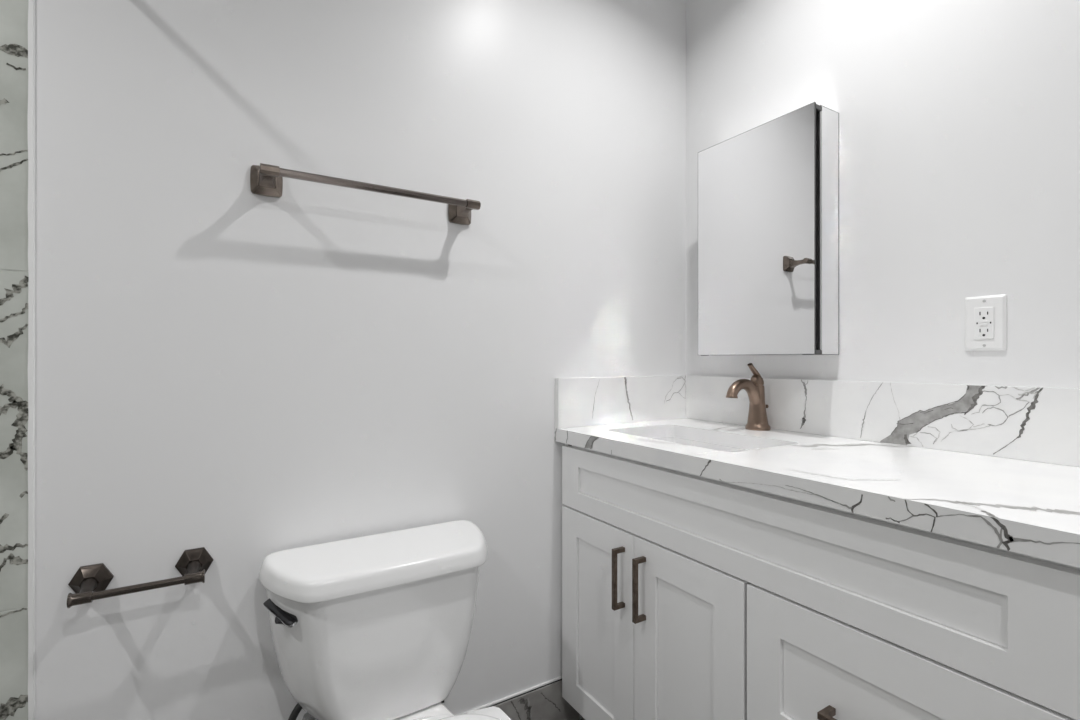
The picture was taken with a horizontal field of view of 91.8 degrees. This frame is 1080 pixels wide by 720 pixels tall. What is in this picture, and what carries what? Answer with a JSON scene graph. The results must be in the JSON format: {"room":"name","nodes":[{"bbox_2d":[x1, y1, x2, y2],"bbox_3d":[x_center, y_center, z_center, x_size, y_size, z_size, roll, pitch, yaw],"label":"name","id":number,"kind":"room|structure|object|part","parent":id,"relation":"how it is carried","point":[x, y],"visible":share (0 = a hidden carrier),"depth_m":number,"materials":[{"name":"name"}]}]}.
{"room":"bathroom","nodes":[
{"label":"bathroom","id":0,"kind":"room"},
{"bbox_2d":[0,0,28,719],"bbox_3d":[-1.443,-0.150,0.514,1.375,2.500,0.418,0,0,-31],"label":"tiled wall","id":1,"kind":"structure","parent":0,"point":[14,278],"depth_m":0.94,"materials":[{"name":"stone"}]},
{"bbox_2d":[28,0,34,719],"bbox_3d":[-0.928,-0.150,0.954,0.010,2.500,0.004,0,0,-31],"label":"trim","id":2,"kind":"structure","parent":1,"relation":"attached to","point":[31,3],"depth_m":0.95,"materials":[{"name":"white"}]},
{"bbox_2d":[35,0,685,719],"bbox_3d":[-0.192,-0.150,1.465,1.792,2.500,0.100,0,0,-31],"label":"wall","id":3,"kind":"structure","parent":0,"point":[240,375],"depth_m":1.21,"materials":[{"name":"white paint"}]},
{"bbox_2d":[67,547,213,607],"bbox_3d":[-0.763,0.420,1.004,0.231,0.058,0.090,0,0,-31],"label":"toilet paper holder","id":4,"kind":"object","parent":3,"relation":"attached to","point":[89,583],"visible":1,"depth_m":0.99,"materials":[{"name":"brown metal"}]},
{"bbox_3d":[-0.850,0.420,0.989,0.067,0.058,0.024,0,0,-31],"label":"post","id":5,"kind":"part","parent":4,"relation":"part of","materials":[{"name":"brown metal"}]},
{"bbox_3d":[-0.711,0.420,1.075,0.067,0.058,0.024,0,0,-31],"label":"post","id":6,"kind":"part","parent":4,"relation":"part of","materials":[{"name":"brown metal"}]},
{"bbox_2d":[250,163,480,224],"bbox_3d":[-0.384,-0.393,1.232,0.520,0.064,0.096,0,0,-31],"label":"towel bar","id":7,"kind":"object","parent":3,"relation":"attached to","point":[265,179],"visible":1,"depth_m":1.16,"materials":[{"name":"brown metal"}]},
{"bbox_3d":[-0.599,-0.393,1.146,0.064,0.064,0.020,0,0,-31],"label":"post","id":8,"kind":"part","parent":7,"relation":"part of","materials":[{"name":"brown metal"}]},
{"bbox_3d":[-0.579,-0.392,1.113,0.034,0.034,0.058,0,0,-31],"label":"arm","id":9,"kind":"part","parent":7,"relation":"part of","materials":[{"name":"brown metal"}]},
{"bbox_3d":[-0.364,-0.392,1.200,0.432,0.016,0.016,0,0,-31],"label":"rail","id":10,"kind":"part","parent":7,"relation":"part of","materials":[{"name":"brown metal"}]},
{"bbox_3d":[-0.210,-0.393,1.384,0.064,0.064,0.020,0,0,-31],"label":"post","id":11,"kind":"part","parent":7,"relation":"part of","materials":[{"name":"brown metal"}]},
{"bbox_3d":[-0.190,-0.392,1.351,0.034,0.034,0.058,0,0,-31],"label":"arm","id":12,"kind":"part","parent":7,"relation":"part of","materials":[{"name":"brown metal"}]},
{"bbox_2d":[462,676,561,713],"bbox_3d":[-0.428,0.946,1.258,1.162,0.006,0.006,0,0,-31],"label":"trim","id":13,"kind":"structure","parent":3,"relation":"attached to","point":[560,677],"depth_m":1.48,"materials":[{"name":"white"}]},
{"bbox_2d":[555,375,689,428],"bbox_3d":[0.283,0.128,1.685,0.550,0.147,0.020,0,0,-31],"label":"backsplash","id":14,"kind":"structure","parent":3,"relation":"attached to","point":[590,401],"depth_m":1.65,"materials":[{"name":"white stone"}]},
{"bbox_2d":[486,679,579,719],"bbox_3d":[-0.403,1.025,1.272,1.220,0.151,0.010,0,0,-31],"label":"floor","id":15,"kind":"structure","parent":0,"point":[546,702],"depth_m":1.51,"materials":[{"name":"stone"}]},
{"bbox_2d":[686,0,1079,387],"bbox_3d":[1.195,-0.150,0.819,0.100,2.500,2.450,0,0,-31],"label":"wall","id":16,"kind":"structure","parent":0,"point":[959,120],"depth_m":1.21,"materials":[{"name":"white paint"}]},
{"bbox_2d":[698,102,838,355],"bbox_3d":[0.643,-0.333,1.498,0.132,0.640,0.374,0,0,-31],"label":"medicine cabinet","id":17,"kind":"object","parent":16,"relation":"attached to","point":[768,193],"visible":1,"depth_m":1.41,"materials":[{"name":"silver metal"}]},
{"bbox_3d":[0.754,-0.333,1.361,0.086,0.640,0.001,0,0,-31],"label":"panel","id":18,"kind":"part","parent":17,"relation":"part of","materials":[{"name":"grey"}]},
{"bbox_2d":[821,106,837,353],"bbox_3d":[0.754,-0.333,1.361,0.078,0.636,0.001,0,0,-31],"label":"mirror","id":19,"kind":"object","parent":17,"relation":"attached to","point":[829,118],"depth_m":1.36,"materials":[{"name":"glass"}]},
{"bbox_2d":[687,376,1079,466],"bbox_3d":[0.806,0.128,1.340,0.020,0.147,1.113,0,0,-31],"label":"backsplash","id":20,"kind":"structure","parent":16,"relation":"attached to","point":[1037,424],"depth_m":1.21,"materials":[{"name":"white stone"}]},
{"bbox_2d":[965,294,1006,350],"bbox_3d":[0.949,-0.079,1.116,0.010,0.117,0.071,0,0,-31],"label":"wall outlet","id":21,"kind":"object","parent":16,"relation":"attached to","point":[985,316],"visible":1,"depth_m":1.11,"materials":[{"name":"white plastic"}]},
{"bbox_2d":[974,307,993,338],"bbox_3d":[0.947,-0.079,1.115,0.003,0.067,0.034,0,0,-31],"label":"receptacle","id":22,"kind":"object","parent":21,"relation":"attached to","point":[983,316],"depth_m":1.11,"materials":[{"name":"white plastic"}]},
{"bbox_3d":[-0.173,1.130,0.041,3.247,0.060,2.550,0,0,-31],"label":"floor","id":23,"kind":"structure","parent":0,"visible":0},
{"bbox_2d":[259,520,510,719],"bbox_3d":[-0.175,0.761,0.904,0.507,0.679,0.874,0,0,-31],"label":"toilet","id":24,"kind":"object","parent":23,"relation":"on","point":[378,626],"visible":1,"depth_m":1.08,"materials":[{"name":"glazed porcelain"},{"name":"bronze"}]},
{"bbox_3d":[-0.507,0.519,1.043,0.027,0.032,0.040,0,0,41],"label":"flush lever","id":25,"kind":"part","parent":24,"relation":"part of","materials":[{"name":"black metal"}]},
{"bbox_3d":[-0.340,0.602,1.174,0.485,0.300,0.210,0,0,-31],"label":"tank","id":26,"kind":"part","parent":24,"relation":"part of","materials":[{"name":"white ceramic"}]},
{"bbox_3d":[-0.337,0.441,1.168,0.507,0.040,0.225,0,0,-31],"label":"tank lid","id":27,"kind":"part","parent":24,"relation":"part of","materials":[{"name":"white ceramic"}]},
{"bbox_3d":[-0.087,0.694,0.760,0.332,0.022,0.536,0,0,-31],"label":"seat lid","id":28,"kind":"part","parent":24,"relation":"part of","materials":[{"name":"white plastic"}]},
{"bbox_2d":[562,444,1079,719],"bbox_3d":[0.562,0.670,1.210,0.570,0.860,1.121,0,0,-31],"label":"vanity cabinet","id":29,"kind":"object","parent":23,"relation":"on","point":[686,596],"visible":0.91,"depth_m":0.94,"materials":[{"name":"white paint"}]},
{"bbox_3d":[0.155,0.711,1.414,0.020,0.564,0.312,0,0,-31],"label":"door","id":30,"kind":"part","parent":29,"relation":"part of","materials":[{"name":"white paint"}]},
{"bbox_3d":[0.195,0.541,1.298,0.035,0.149,0.011,0,0,-31],"label":"bar pull","id":31,"kind":"part","parent":29,"relation":"part of","materials":[{"name":"brown metal"}]},
{"bbox_3d":[0.234,0.541,1.234,0.035,0.149,0.011,0,0,-31],"label":"bar pull","id":32,"kind":"part","parent":29,"relation":"part of","materials":[{"name":"brown metal"}]},
{"bbox_3d":[0.319,0.711,1.145,0.020,0.564,0.312,0,0,-31],"label":"door","id":33,"kind":"part","parent":29,"relation":"part of","materials":[{"name":"white paint"}]},
{"bbox_2d":[555,418,1079,567],"bbox_3d":[0.574,0.221,1.210,0.550,0.039,1.133,0,0,-31],"label":"countertop","id":34,"kind":"structure","parent":29,"relation":"on","point":[1030,508],"depth_m":0.93,"materials":[{"name":"white stone"}]},
{"bbox_2d":[652,437,748,451],"bbox_3d":[0.412,0.316,1.387,0.304,0.150,0.480,0,0,-31],"label":"undermount sink","id":35,"kind":"object","parent":34,"relation":"in","point":[669,439],"visible":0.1,"depth_m":1.53,"materials":[{"name":"white ceramic"}]},
{"bbox_2d":[726,363,770,430],"bbox_3d":[0.593,0.105,1.498,0.165,0.193,0.069,0,0,-31],"label":"faucet","id":36,"kind":"object","parent":34,"relation":"on","point":[754,387],"visible":1,"depth_m":1.50,"materials":[{"name":"brown metal"}]},
{"bbox_3d":[0.586,0.101,1.494,0.149,0.095,0.039,0,0,-31],"label":"spout","id":37,"kind":"part","parent":36,"relation":"part of","materials":[{"name":"brown metal"}]},
{"bbox_3d":[0.624,0.039,1.517,0.058,0.061,0.022,0,0,-31],"label":"lever","id":38,"kind":"part","parent":36,"relation":"part of","materials":[{"name":"brown metal"}]},
{"bbox_3d":[0.631,0.058,1.521,0.038,0.031,0.038,0,0,-31],"label":"handle","id":39,"kind":"part","parent":36,"relation":"part of","materials":[{"name":"brown metal"}]},
{"bbox_3d":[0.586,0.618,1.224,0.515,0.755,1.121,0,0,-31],"label":"panel","id":40,"kind":"part","parent":29,"relation":"part of","materials":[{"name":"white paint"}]},
{"bbox_3d":[0.503,0.577,0.794,0.035,0.011,0.149,0,0,-31],"label":"bar pull","id":41,"kind":"part","parent":29,"relation":"part of","materials":[{"name":"brown metal"}]},
{"bbox_3d":[0.526,0.569,0.806,0.020,0.280,0.468,0,0,-31],"label":"drawer","id":42,"kind":"part","parent":29,"relation":"part of","materials":[{"name":"white paint"}]}
]}

